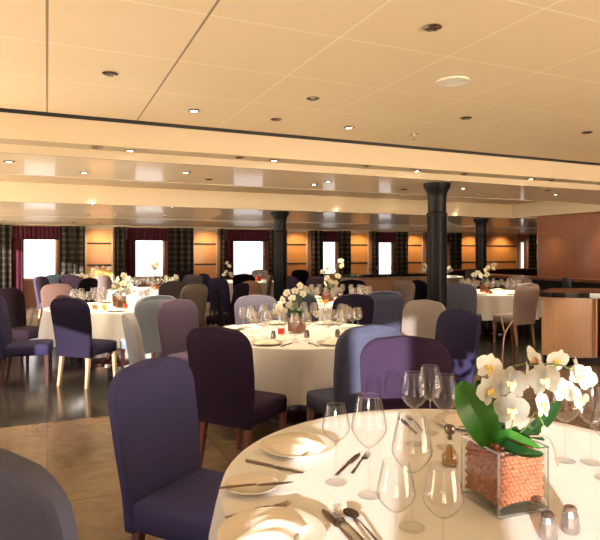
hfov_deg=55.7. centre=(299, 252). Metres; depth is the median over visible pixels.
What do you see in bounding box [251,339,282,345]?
dinner plate
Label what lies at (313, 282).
dining chair
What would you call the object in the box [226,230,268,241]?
valance
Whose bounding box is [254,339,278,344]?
napkin
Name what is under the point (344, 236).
plaid curtain
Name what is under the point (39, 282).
dining chair
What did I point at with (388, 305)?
dining chair
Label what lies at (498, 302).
tablecloth
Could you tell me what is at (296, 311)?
orchid plant
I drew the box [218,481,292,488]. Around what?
knife
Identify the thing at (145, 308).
dining chair
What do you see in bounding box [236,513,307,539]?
napkin
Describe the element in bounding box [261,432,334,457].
dinner plate
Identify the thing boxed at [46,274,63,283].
dining chair
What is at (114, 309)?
napkin
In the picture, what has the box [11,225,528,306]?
wall
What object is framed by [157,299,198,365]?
dining chair
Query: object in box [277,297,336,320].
tablecloth
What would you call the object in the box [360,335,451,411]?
dining chair
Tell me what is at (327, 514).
knife
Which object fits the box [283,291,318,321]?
dining chair
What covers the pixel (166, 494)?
dining chair
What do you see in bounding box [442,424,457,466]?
oil bottle
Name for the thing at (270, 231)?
plaid curtain
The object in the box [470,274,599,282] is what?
countertop
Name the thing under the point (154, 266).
flower arrangement
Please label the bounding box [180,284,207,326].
dining chair
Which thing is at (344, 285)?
dining chair
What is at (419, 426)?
fork
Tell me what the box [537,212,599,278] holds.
wall
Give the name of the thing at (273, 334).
shaker
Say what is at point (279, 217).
column
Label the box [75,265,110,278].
flower arrangement
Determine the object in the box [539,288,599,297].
countertop
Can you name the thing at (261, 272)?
dining chair
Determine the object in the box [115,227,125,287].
plaid curtain
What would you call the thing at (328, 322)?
napkin
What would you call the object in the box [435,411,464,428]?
dinner plate
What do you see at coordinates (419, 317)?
dining chair
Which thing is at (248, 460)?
knife
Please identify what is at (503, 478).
pebbles
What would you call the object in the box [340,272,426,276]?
countertop
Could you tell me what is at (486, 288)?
glass vase
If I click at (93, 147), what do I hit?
recessed light
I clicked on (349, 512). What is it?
spoon
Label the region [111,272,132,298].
flower arrangement
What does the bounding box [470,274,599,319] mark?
wall
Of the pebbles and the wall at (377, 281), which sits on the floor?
the wall at (377, 281)
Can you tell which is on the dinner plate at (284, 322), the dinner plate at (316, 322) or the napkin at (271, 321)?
the napkin at (271, 321)
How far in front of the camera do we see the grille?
4.11 m
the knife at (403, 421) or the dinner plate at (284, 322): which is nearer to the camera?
the knife at (403, 421)
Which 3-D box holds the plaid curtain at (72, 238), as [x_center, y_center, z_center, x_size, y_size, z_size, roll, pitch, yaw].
[-6.401,0.355,15.978,0.655,2.230,0.090,0,0,-24]
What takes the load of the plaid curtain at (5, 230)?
hanging from the ceiling
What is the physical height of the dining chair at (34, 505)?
1.013 m
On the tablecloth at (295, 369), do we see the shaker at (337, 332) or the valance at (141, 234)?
the shaker at (337, 332)
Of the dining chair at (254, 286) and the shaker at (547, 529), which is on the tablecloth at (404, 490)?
the shaker at (547, 529)
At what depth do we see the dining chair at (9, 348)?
6.38 m
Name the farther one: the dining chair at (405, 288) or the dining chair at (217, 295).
the dining chair at (405, 288)
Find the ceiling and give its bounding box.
[0,0,599,234]
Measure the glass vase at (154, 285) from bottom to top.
0.172 m
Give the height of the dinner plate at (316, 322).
0.020 m
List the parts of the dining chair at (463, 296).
backrest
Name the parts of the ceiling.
cornice, edge trim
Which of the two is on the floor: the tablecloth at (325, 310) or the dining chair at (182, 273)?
the dining chair at (182, 273)
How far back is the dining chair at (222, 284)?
11.15 m
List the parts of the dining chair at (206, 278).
backrest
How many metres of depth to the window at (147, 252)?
17.08 m
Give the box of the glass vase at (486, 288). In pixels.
[480,284,489,291]
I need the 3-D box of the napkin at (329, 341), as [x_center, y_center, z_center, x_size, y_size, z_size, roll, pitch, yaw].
[0.266,0.715,4.603,0.161,0.034,0.200,0,0,5]
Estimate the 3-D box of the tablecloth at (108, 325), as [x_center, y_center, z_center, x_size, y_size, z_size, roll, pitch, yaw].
[-2.611,0.960,7.855,1.845,0.440,1.839,0,0,-24]
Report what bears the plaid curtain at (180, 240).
hanging from the ceiling
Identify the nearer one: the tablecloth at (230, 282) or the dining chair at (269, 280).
the dining chair at (269, 280)
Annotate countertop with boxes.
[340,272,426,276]
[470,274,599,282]
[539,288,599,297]
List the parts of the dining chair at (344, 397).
leg, seat, backrest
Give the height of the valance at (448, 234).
0.370 m
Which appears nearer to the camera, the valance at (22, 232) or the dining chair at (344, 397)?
the dining chair at (344, 397)
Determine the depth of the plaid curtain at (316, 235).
19.09 m
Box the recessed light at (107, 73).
[102,71,117,76]
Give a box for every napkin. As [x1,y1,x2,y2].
[108,308,122,311]
[227,325,243,329]
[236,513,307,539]
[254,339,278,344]
[265,320,282,324]
[270,435,325,455]
[318,320,334,324]
[323,339,336,344]
[445,414,462,426]
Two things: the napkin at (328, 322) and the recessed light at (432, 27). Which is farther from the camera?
the napkin at (328, 322)
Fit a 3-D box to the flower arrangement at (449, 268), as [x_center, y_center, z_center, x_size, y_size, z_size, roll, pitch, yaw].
[4.266,0.463,17.833,1.018,0.311,0.381,0,0,-16]
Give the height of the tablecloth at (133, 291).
0.440 m
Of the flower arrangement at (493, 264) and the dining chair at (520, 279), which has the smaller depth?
the flower arrangement at (493, 264)
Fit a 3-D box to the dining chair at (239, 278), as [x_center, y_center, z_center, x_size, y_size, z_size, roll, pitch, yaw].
[-1.337,0.994,13.552,0.528,1.013,0.597,0,0,-6]
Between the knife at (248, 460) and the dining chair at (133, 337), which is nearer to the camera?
the knife at (248, 460)
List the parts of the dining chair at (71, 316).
leg, backrest, leg, seat, leg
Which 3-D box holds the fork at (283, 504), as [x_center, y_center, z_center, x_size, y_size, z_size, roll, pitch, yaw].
[-0.108,0.728,1.603,0.198,0.011,0.025,0,0,-34]
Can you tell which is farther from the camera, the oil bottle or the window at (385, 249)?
the window at (385, 249)
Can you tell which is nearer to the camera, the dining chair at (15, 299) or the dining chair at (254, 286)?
the dining chair at (15, 299)
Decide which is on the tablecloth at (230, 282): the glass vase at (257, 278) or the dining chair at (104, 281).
the glass vase at (257, 278)
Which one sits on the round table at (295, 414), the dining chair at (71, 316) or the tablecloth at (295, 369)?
the tablecloth at (295, 369)
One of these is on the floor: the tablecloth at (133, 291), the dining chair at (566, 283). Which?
the dining chair at (566, 283)
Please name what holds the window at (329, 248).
in the wall at (502, 249)
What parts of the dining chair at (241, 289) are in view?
seat, backrest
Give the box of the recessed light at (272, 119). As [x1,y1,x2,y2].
[270,118,281,120]
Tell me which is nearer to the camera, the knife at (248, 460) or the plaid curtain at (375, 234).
the knife at (248, 460)
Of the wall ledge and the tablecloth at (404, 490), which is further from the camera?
the wall ledge
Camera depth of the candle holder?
5.10 m
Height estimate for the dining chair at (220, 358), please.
1.013 m
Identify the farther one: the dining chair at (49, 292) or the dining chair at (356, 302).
the dining chair at (49, 292)
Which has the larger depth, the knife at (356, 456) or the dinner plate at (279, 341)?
the dinner plate at (279, 341)
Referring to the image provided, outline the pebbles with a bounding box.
[465,439,544,508]
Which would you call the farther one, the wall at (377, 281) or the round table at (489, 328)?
the wall at (377, 281)
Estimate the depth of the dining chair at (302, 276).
16.64 m
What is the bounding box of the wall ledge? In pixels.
[447,268,536,282]
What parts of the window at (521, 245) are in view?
pane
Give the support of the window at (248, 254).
in the wall at (502, 249)
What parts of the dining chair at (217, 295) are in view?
backrest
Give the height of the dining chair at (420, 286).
1.013 m
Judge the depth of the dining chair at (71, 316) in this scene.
6.32 m
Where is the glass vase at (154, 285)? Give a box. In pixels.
[151,282,160,288]
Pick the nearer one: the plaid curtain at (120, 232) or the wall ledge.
the plaid curtain at (120, 232)
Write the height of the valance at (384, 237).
0.370 m
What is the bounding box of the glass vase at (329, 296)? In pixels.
[322,292,333,300]
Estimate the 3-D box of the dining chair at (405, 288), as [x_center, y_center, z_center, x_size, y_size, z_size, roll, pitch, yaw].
[1.647,0.994,9.948,0.597,1.013,0.528,0,0,-37]
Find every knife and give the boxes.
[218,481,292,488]
[245,459,303,472]
[322,509,354,539]
[334,453,359,474]
[399,417,417,433]
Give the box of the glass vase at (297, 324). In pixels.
[288,317,305,331]
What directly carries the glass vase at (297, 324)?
on the tablecloth at (295, 369)
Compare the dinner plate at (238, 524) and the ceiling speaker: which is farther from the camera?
the ceiling speaker
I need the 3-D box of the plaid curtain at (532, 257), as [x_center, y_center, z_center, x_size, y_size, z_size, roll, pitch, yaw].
[9.428,0.355,23.025,0.414,2.230,0.089,0,0,-24]
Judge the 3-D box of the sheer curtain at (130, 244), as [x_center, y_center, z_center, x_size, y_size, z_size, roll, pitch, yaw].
[-5.010,0.510,16.718,0.330,1.820,0.060,0,0,-24]
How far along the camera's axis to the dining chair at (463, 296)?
9.28 m
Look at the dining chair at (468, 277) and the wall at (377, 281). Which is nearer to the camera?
the wall at (377, 281)
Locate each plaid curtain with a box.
[0,225,10,288]
[60,226,84,276]
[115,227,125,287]
[168,228,193,281]
[220,229,224,278]
[269,230,286,274]
[311,230,322,276]
[339,231,350,282]
[372,231,378,272]
[395,232,407,272]
[426,232,426,272]
[450,233,461,268]
[528,234,536,267]
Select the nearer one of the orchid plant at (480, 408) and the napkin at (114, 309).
the orchid plant at (480, 408)
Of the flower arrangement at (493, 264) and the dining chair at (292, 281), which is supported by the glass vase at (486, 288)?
the flower arrangement at (493, 264)
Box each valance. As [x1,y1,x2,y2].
[14,226,59,239]
[127,228,167,240]
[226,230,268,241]
[323,231,338,241]
[379,232,394,242]
[447,233,449,242]
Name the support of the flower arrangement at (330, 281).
on the glass vase at (329, 296)
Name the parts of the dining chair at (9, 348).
leg, backrest, leg, seat, leg, leg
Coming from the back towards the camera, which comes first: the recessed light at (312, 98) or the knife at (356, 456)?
the recessed light at (312, 98)
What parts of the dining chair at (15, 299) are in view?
backrest, seat, leg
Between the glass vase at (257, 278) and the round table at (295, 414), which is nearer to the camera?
the round table at (295, 414)
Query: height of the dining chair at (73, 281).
1.013 m
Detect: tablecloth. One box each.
[38,301,135,347]
[104,287,157,300]
[208,409,599,539]
[227,280,272,299]
[238,322,360,405]
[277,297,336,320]
[447,276,463,283]
[476,289,541,320]
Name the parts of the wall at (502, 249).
wood panel, wood panel, wood panel, pillar frame, wood panel, wood panel, wood panel, pillar frame, wood panel, wood panel, wood panel, pillar frame, wood panel, wood panel, wood panel, pillar frame, wood panel, wood panel, wood panel, pillar frame, wood panel, wood panel, wood panel, pillar frame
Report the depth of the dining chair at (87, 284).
11.18 m
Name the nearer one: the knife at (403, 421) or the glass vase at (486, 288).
the knife at (403, 421)
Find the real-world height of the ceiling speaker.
0.013 m
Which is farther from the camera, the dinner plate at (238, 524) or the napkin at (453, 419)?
the napkin at (453, 419)
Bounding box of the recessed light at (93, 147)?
[91,146,102,148]
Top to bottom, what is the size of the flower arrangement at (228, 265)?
0.407 m
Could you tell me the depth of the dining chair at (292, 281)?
12.18 m
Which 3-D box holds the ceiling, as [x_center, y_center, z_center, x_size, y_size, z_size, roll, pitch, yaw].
[4.649,-1.105,10.334,22.100,0.690,20.100,0,0,-24]
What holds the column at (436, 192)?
on the floor
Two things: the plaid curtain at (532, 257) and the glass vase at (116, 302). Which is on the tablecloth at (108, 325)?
the glass vase at (116, 302)
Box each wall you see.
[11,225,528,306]
[340,272,426,294]
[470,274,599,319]
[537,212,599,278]
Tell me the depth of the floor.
5.03 m
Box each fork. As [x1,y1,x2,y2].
[225,500,287,517]
[277,501,291,506]
[329,510,365,539]
[351,452,370,473]
[406,415,423,429]
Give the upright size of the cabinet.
0.965 m
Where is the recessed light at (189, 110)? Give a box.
[188,109,199,112]
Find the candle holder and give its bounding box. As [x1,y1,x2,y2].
[278,328,283,333]
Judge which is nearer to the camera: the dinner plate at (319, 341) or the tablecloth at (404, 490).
the tablecloth at (404, 490)
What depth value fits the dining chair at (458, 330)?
4.77 m
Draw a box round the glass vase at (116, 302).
[113,296,125,306]
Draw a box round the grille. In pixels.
[439,78,466,85]
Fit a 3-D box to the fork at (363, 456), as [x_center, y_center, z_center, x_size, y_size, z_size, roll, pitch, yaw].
[0.212,0.731,1.988,0.025,0.011,0.198,0,0,23]
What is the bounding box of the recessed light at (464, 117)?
[460,116,471,119]
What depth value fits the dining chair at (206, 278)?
13.38 m
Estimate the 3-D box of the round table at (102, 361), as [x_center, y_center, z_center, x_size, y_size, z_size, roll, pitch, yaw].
[-2.600,1.122,7.850,1.700,0.756,1.700,0,0,-24]
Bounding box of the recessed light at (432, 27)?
[422,23,441,31]
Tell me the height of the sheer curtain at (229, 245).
1.820 m
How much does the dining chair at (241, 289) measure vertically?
1.013 m
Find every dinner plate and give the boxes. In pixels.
[217,506,325,539]
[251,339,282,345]
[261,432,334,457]
[262,321,286,324]
[313,321,338,324]
[317,340,335,345]
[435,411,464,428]
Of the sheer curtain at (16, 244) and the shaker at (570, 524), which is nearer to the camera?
the shaker at (570, 524)
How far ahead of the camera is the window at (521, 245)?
23.13 m
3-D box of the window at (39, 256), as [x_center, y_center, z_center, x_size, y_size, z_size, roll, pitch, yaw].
[-7.272,0.140,15.864,0.909,1.240,0.060,0,0,-24]
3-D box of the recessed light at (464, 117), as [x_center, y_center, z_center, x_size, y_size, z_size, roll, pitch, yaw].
[1.531,-1.242,5.240,0.108,0.013,0.108,0,0,-24]
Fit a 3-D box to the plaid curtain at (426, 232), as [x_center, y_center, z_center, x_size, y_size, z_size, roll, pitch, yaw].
[4.850,0.355,20.988,0.440,2.230,0.088,0,0,-24]
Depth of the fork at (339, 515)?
1.55 m
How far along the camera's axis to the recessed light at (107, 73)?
3.92 m
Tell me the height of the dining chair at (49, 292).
1.013 m
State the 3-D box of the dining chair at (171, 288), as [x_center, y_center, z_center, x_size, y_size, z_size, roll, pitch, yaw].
[-2.325,0.994,10.118,0.528,1.013,0.597,0,0,-30]
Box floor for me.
[0,296,599,539]
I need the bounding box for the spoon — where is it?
[343,508,378,539]
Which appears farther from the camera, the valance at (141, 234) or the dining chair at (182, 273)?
the valance at (141, 234)
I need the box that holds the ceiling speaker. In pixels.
[436,76,469,86]
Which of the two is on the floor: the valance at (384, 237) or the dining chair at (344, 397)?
the dining chair at (344, 397)
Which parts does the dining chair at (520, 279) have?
backrest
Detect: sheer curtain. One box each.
[11,238,22,291]
[126,239,135,286]
[225,240,233,279]
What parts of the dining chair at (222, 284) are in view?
backrest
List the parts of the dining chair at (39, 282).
leg, backrest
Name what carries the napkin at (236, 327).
on the dinner plate
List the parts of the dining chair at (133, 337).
backrest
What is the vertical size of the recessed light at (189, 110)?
0.013 m
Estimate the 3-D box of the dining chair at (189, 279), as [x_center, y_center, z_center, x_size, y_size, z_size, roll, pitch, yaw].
[-2.533,0.994,12.668,0.528,1.013,0.597,0,0,24]
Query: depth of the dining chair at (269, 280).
12.41 m
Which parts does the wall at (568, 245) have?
wood panel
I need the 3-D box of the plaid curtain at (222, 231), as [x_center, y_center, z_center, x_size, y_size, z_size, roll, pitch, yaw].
[-2.409,0.355,17.753,0.170,2.230,0.078,0,0,-16]
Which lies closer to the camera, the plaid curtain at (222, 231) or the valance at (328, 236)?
the plaid curtain at (222, 231)
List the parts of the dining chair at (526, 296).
leg, seat, leg, leg, backrest, leg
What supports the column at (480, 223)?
on the floor
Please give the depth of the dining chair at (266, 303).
6.56 m
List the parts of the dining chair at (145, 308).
leg, seat, backrest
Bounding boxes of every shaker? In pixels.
[271,330,275,338]
[304,330,309,337]
[335,329,339,336]
[538,510,557,539]
[560,504,579,535]
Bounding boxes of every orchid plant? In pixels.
[273,282,319,317]
[454,317,597,465]
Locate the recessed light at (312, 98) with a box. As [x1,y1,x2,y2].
[306,96,319,100]
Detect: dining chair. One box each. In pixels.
[0,288,48,365]
[0,296,53,388]
[0,448,78,539]
[33,276,49,324]
[40,283,73,309]
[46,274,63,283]
[50,297,116,388]
[59,275,81,297]
[77,278,97,302]
[96,275,111,301]
[107,357,224,539]
[120,295,174,368]
[122,313,199,431]
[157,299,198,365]
[158,281,186,298]
[174,270,192,281]
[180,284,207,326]
[182,274,202,284]
[186,326,286,467]
[199,274,211,315]
[206,283,248,325]
[208,278,230,325]
[214,288,234,325]
[233,274,254,289]
[234,295,278,324]
[243,281,261,294]
[251,269,267,279]
[264,275,272,295]
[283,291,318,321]
[287,276,297,291]
[291,270,308,291]
[306,276,328,295]
[306,324,401,420]
[332,294,373,324]
[337,280,365,296]
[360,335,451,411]
[367,291,402,329]
[392,280,414,319]
[401,300,445,338]
[412,280,426,299]
[435,309,480,394]
[447,283,481,340]
[465,269,474,286]
[493,283,539,345]
[503,276,531,326]
[562,277,571,287]
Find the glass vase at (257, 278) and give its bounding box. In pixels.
[255,276,260,280]
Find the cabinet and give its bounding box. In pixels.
[539,288,599,364]
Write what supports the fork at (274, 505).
on the tablecloth at (404, 490)
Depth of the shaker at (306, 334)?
4.93 m
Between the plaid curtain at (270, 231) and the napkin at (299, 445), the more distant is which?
the plaid curtain at (270, 231)
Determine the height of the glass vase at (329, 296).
0.161 m
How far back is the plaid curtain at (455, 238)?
21.44 m
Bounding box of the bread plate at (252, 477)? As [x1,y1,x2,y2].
[224,472,278,494]
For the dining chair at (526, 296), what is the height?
1.013 m
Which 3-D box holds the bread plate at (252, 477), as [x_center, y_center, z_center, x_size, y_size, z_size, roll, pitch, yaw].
[-0.150,0.729,1.781,0.172,0.020,0.172,0,0,-24]
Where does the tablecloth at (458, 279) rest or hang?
on the round table
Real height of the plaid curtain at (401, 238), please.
2.230 m
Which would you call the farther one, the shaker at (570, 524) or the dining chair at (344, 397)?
the dining chair at (344, 397)
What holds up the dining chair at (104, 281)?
on the floor
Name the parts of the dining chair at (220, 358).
leg, backrest, leg, leg, seat, leg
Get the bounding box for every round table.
[91,352,128,365]
[270,405,324,424]
[481,320,506,334]
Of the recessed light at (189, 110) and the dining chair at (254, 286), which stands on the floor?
the dining chair at (254, 286)
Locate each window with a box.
[23,239,56,280]
[136,240,163,278]
[234,241,264,275]
[323,242,336,274]
[379,243,392,272]
[519,241,524,267]
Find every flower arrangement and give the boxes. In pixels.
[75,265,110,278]
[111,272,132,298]
[151,261,178,281]
[222,261,263,276]
[320,258,343,291]
[422,263,452,271]
[471,262,496,283]
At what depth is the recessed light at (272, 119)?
5.27 m
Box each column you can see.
[271,211,288,301]
[423,182,450,309]
[473,218,488,288]

